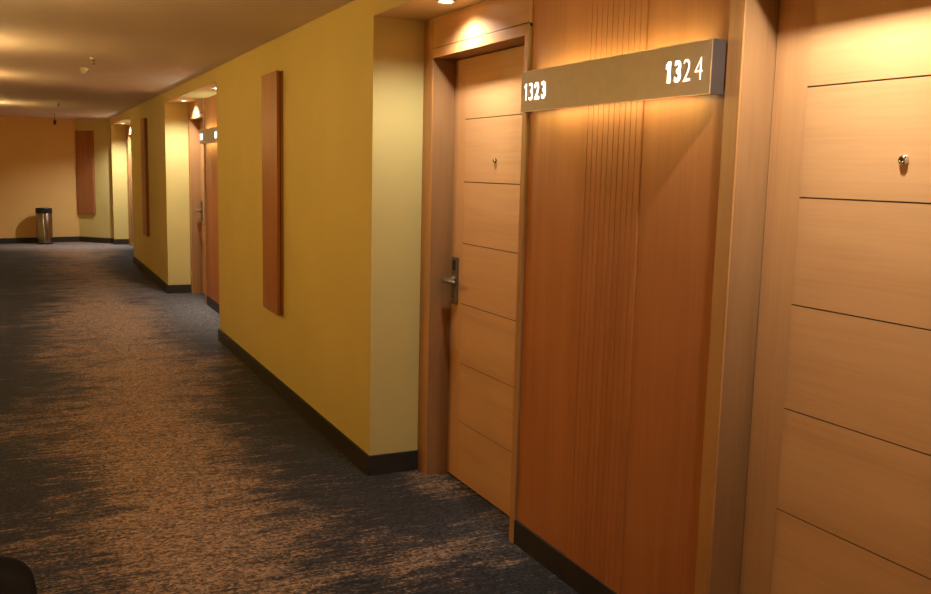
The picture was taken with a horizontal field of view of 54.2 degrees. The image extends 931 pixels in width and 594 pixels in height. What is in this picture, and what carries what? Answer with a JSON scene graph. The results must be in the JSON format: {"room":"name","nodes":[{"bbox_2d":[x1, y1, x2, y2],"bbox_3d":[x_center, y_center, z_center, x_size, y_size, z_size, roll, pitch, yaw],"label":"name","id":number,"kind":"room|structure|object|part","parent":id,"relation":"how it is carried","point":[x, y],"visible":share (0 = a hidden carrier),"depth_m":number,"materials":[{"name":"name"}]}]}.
{"room":"hotel corridor","nodes":[
{"label":"hotel corridor","id":0,"kind":"room"},
{"bbox_2d":[0,115,79,237],"bbox_3d":[-8.143,-2.210,16.999,1.650,2.366,0.850,-2,9,-26],"label":"wall","id":1,"kind":"structure","parent":0,"point":[38,156],"depth_m":16.86,"materials":[{"name":"paint"}]},
{"bbox_2d":[76,119,128,238],"bbox_3d":[-6.498,-2.251,17.580,1.820,2.366,1.232,-2,9,-26],"label":"wall","id":2,"kind":"structure","parent":0,"point":[110,220],"depth_m":17.06,"materials":[{"name":"yellow paint"}]},
{"bbox_2d":[0,236,128,244],"bbox_3d":[-7.572,-1.067,17.101,2.399,0.100,0.675,-1,8,-15],"label":"baseboard","id":3,"kind":"structure","parent":2,"relation":"attached to","point":[74,238],"depth_m":17.21,"materials":[{"name":"black wood"}]},
{"bbox_2d":[75,131,95,213],"bbox_3d":[-7.191,-2.362,17.223,0.400,1.548,0.042,4,8,19],"label":"accent panel","id":4,"kind":"object","parent":2,"relation":"attached to","point":[84,140],"visible":1,"depth_m":17.20,"materials":[{"name":"brown wood"}]},
{"bbox_2d":[111,110,129,123],"bbox_3d":[-5.554,-3.038,15.330,0.516,0.149,3.386,-2,9,-26],"label":"wall","id":5,"kind":"structure","parent":0,"point":[126,114],"depth_m":15.07,"materials":[{"name":"yellow paint"}]},
{"bbox_2d":[111,116,130,124],"bbox_3d":[-5.556,-2.958,15.341,0.515,0.012,3.386,-2,9,-26],"label":"ceiling","id":6,"kind":"structure","parent":0,"point":[126,121],"depth_m":15.64,"materials":[{"name":"paint"}]},
{"bbox_2d":[130,93,190,284],"bbox_3d":[-3.706,-1.484,12.481,1.262,2.366,3.709,-2,9,-26],"label":"wall","id":7,"kind":"structure","parent":0,"point":[166,252],"depth_m":10.77,"materials":[{"name":"yellow paint"}]},
{"bbox_2d":[140,118,149,235],"bbox_3d":[-4.290,-1.600,12.180,0.042,1.548,0.400,-2,9,-26],"label":"accent panel","id":8,"kind":"object","parent":7,"relation":"attached to","point":[143,122],"visible":1,"depth_m":12.06,"materials":[{"name":"brown wood"}]},
{"bbox_2d":[133,256,190,293],"bbox_3d":[-4.191,-0.342,12.415,0.266,0.100,3.733,-2,9,-26],"label":"baseboard","id":9,"kind":"structure","parent":7,"relation":"attached to","point":[169,289],"depth_m":11.01,"materials":[{"name":"black wood"}]},
{"bbox_2d":[0,0,353,118],"bbox_3d":[-3.376,-2.021,7.762,2.228,0.100,21.900,-2,9,-26],"label":"ceiling","id":10,"kind":"structure","parent":0,"point":[143,50],"depth_m":6.23,"materials":[{"name":"paint"}]},
{"bbox_2d":[80,68,88,73],"bbox_3d":[-3.308,-1.962,7.904,0.076,0.053,0.076,-2,9,-26],"label":"smoke detector","id":11,"kind":"object","parent":10,"relation":"attached to","point":[83,70],"visible":1,"depth_m":7.88,"materials":[{"name":"white plastic"}]},
{"bbox_2d":[89,57,95,64],"bbox_3d":[-2.913,-1.845,7.115,0.052,0.052,0.052,-2,9,-26],"label":"sprinkler","id":12,"kind":"object","parent":10,"relation":"attached to","point":[91,58],"visible":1,"depth_m":7.11,"materials":[{"name":"silver metal"}]},
{"bbox_2d":[164,68,215,101],"bbox_3d":[-2.533,-2.113,9.123,0.516,0.149,3.126,-2,9,-26],"label":"wall","id":13,"kind":"structure","parent":0,"point":[209,76],"depth_m":8.73,"materials":[{"name":"yellow paint"}]},
{"bbox_2d":[165,80,215,103],"bbox_3d":[-2.535,-2.033,9.134,0.515,0.012,3.126,-2,9,-26],"label":"ceiling","id":14,"kind":"structure","parent":0,"point":[205,91],"depth_m":9.14,"materials":[{"name":"paint"}]},
{"bbox_2d":[0,242,577,593],"bbox_3d":[-2.806,0.335,8.390,3.620,0.080,21.900,-2,9,-26],"label":"floor","id":15,"kind":"structure","parent":0,"point":[140,454],"depth_m":4.42,"materials":[{"name":"carpet"}]},
{"bbox_2d":[0,556,36,593],"bbox_3d":[-1.599,1.005,2.850,0.470,0.169,0.800,-2,9,-26],"label":"bag","id":16,"kind":"object","parent":15,"relation":"on","point":[16,577],"visible":1,"depth_m":3.04,"materials":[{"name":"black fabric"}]},
{"bbox_2d":[35,208,52,243],"bbox_3d":[-7.768,-1.311,16.782,0.286,0.662,0.286,-2,9,-26],"label":"waste bin","id":17,"kind":"object","parent":15,"relation":"on","point":[44,227],"visible":1,"depth_m":16.68,"materials":[{"name":"metal"}]},
{"bbox_2d":[204,95,218,313],"bbox_3d":[-2.489,-0.938,9.320,0.154,2.204,1.104,-2,9,-26],"label":"wood panel","id":18,"kind":"object","parent":15,"relation":"on","point":[210,103],"visible":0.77,"depth_m":9.46,"materials":[{"name":"brown wood"}]},
{"bbox_2d":[199,127,216,143],"bbox_3d":[-2.554,-1.623,9.160,0.064,0.148,1.056,-2,9,-26],"label":"number sign","id":19,"kind":"object","parent":18,"relation":"attached to","point":[209,135],"visible":0.77,"depth_m":9.15,"materials":[{"name":"metal"}]},
{"bbox_2d":[514,0,729,593],"bbox_3d":[0.532,-0.014,3.114,0.154,2.204,1.104,-2,9,-26],"label":"wood panel","id":20,"kind":"object","parent":15,"relation":"on","point":[622,204],"visible":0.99,"depth_m":3.01,"materials":[{"name":"brown wood"}]},
{"bbox_2d":[521,38,725,112],"bbox_3d":[0.466,-0.698,2.954,0.064,0.148,1.056,-2,9,-26],"label":"number sign","id":21,"kind":"object","parent":20,"relation":"attached to","point":[693,68],"visible":1,"depth_m":2.79,"materials":[{"name":"metal"}]},
{"bbox_3d":[0.690,-0.628,2.483,0.045,0.147,0.003,-2,9,-26],"label":"plate","id":22,"kind":"part","parent":21,"relation":"part of","materials":[{"name":"metal"}]},
{"bbox_2d":[216,0,434,455],"bbox_3d":[-0.713,-0.567,6.332,1.262,2.366,3.838,-2,9,-26],"label":"wall","id":23,"kind":"structure","parent":0,"point":[345,341],"depth_m":4.80,"materials":[{"name":"yellow paint"}]},
{"bbox_2d":[261,70,283,314],"bbox_3d":[-1.265,-0.674,5.966,0.042,1.548,0.400,-2,9,-26],"label":"accent panel","id":24,"kind":"object","parent":23,"relation":"attached to","point":[272,83],"visible":1,"depth_m":5.88,"materials":[{"name":"brown wood"}]},
{"bbox_2d":[218,328,417,475],"bbox_3d":[-1.199,0.574,6.266,0.266,0.100,3.862,-2,9,-26],"label":"baseboard","id":25,"kind":"structure","parent":23,"relation":"attached to","point":[388,463],"depth_m":5.04,"materials":[{"name":"black wood"}]},
{"bbox_2d":[374,0,403,12],"bbox_3d":[0.487,-1.188,2.917,0.516,0.149,3.126,-2,9,-26],"label":"wall","id":26,"kind":"structure","parent":0,"point":[379,5],"depth_m":4.09,"materials":[{"name":"yellow paint"}]},
{"bbox_2d":[374,0,484,20],"bbox_3d":[0.485,-1.108,2.928,0.515,0.012,3.126,-2,9,-26],"label":"ceiling","id":27,"kind":"structure","parent":0,"point":[420,10],"depth_m":4.01,"materials":[{"name":"paint"}]},
{"bbox_2d":[436,0,455,3],"bbox_3d":[-0.082,-1.233,3.800,0.080,0.005,0.080,-2,9,-26],"label":"recessed light","id":28,"kind":"object","parent":27,"relation":"in","point":[437,1],"visible":1,"depth_m":3.80,"materials":[{"name":"white plastic"}]},
{"bbox_3d":[0.721,-0.022,3.205,0.150,2.205,3.126,-2,9,-26],"label":"wall","id":29,"kind":"structure","parent":0,"visible":0},
{"bbox_2d":[417,0,532,542],"bbox_3d":[0.092,-0.155,4.066,0.208,2.204,1.010,-2,9,-26],"label":"door","id":30,"kind":"structure","parent":29,"relation":"in","point":[476,130],"depth_m":4.17,"materials":[{"name":"brown wood"}]},
{"bbox_3d":[-0.195,-0.211,4.425,0.007,2.204,0.106,-2,9,-26],"label":"casing","id":31,"kind":"part","parent":30,"relation":"part of","materials":[{"name":"brown wood"}]},
{"bbox_3d":[-0.065,-0.075,4.332,0.061,0.048,0.139,-2,9,-26],"label":"lever","id":32,"kind":"part","parent":30,"relation":"part of","materials":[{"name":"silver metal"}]},
{"bbox_3d":[-0.051,-0.080,4.389,0.012,0.230,0.062,-2,9,-26],"label":"lock plate","id":33,"kind":"part","parent":30,"relation":"part of","materials":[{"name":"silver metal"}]},
{"bbox_3d":[0.040,-1.078,3.860,0.007,0.043,0.873,-2,9,-26],"label":"head casing","id":34,"kind":"part","parent":30,"relation":"part of","materials":[{"name":"brown wood"}]},
{"bbox_3d":[0.087,-1.169,3.852,0.089,0.137,0.902,-2,9,-26],"label":"transom panel","id":35,"kind":"part","parent":30,"relation":"part of","materials":[{"name":"brown wood"}]},
{"bbox_3d":[0.212,-0.017,3.595,0.007,2.064,0.030,-2,9,-26],"label":"casing","id":36,"kind":"part","parent":30,"relation":"part of","materials":[{"name":"brown wood"}]},
{"bbox_2d":[694,0,930,593],"bbox_3d":[1.009,0.126,2.181,0.208,2.204,1.010,-2,9,-26],"label":"door","id":37,"kind":"structure","parent":29,"relation":"in","point":[816,474],"depth_m":2.37,"materials":[{"name":"brown wood"}]},
{"bbox_3d":[0.711,0.136,2.570,0.007,2.064,0.059,-2,9,-26],"label":"casing","id":38,"kind":"part","parent":37,"relation":"part of","materials":[{"name":"brown wood"}]},
{"bbox_3d":[-2.299,-0.947,9.411,0.150,2.205,3.126,-2,9,-26],"label":"wall","id":39,"kind":"structure","parent":0,"visible":0},
{"bbox_2d":[188,99,206,304],"bbox_3d":[-2.929,-1.080,10.272,0.208,2.204,1.010,-2,9,-26],"label":"door","id":40,"kind":"structure","parent":39,"relation":"in","point":[196,110],"depth_m":10.57,"materials":[{"name":"brown wood"}]},
{"bbox_3d":[-3.215,-1.136,10.631,0.007,2.204,0.106,-2,9,-26],"label":"casing","id":41,"kind":"part","parent":40,"relation":"part of","materials":[{"name":"brown wood"}]},
{"bbox_3d":[-2.980,-2.003,10.066,0.007,0.043,0.873,-2,9,-26],"label":"head casing","id":42,"kind":"part","parent":40,"relation":"part of","materials":[{"name":"brown wood"}]},
{"bbox_3d":[-2.933,-2.094,10.058,0.089,0.137,0.902,-2,9,-26],"label":"transom panel","id":43,"kind":"part","parent":40,"relation":"part of","materials":[{"name":"brown wood"}]},
{"bbox_3d":[-3.072,-1.004,10.595,0.012,0.230,0.062,-2,9,-26],"label":"lock plate","id":44,"kind":"part","parent":40,"relation":"part of","materials":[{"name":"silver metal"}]},
{"bbox_3d":[-2.808,-0.942,9.801,0.007,2.064,0.030,-2,9,-26],"label":"casing","id":45,"kind":"part","parent":40,"relation":"part of","materials":[{"name":"brown wood"}]},
{"bbox_3d":[-5.321,-1.872,15.618,0.150,2.205,3.386,-2,9,-26],"label":"wall","id":46,"kind":"structure","parent":0,"visible":0},
{"bbox_2d":[126,124,133,245],"bbox_3d":[-5.949,-2.005,16.479,0.208,2.204,1.270,-2,9,-26],"label":"door","id":47,"kind":"structure","parent":46,"relation":"in","point":[128,127],"depth_m":16.74,"materials":[{"name":"brown wood"}]},
{"bbox_3d":[-6.236,-2.061,16.838,0.007,2.204,0.366,-2,9,-26],"label":"casing","id":48,"kind":"part","parent":47,"relation":"part of","materials":[{"name":"brown wood"}]}
]}

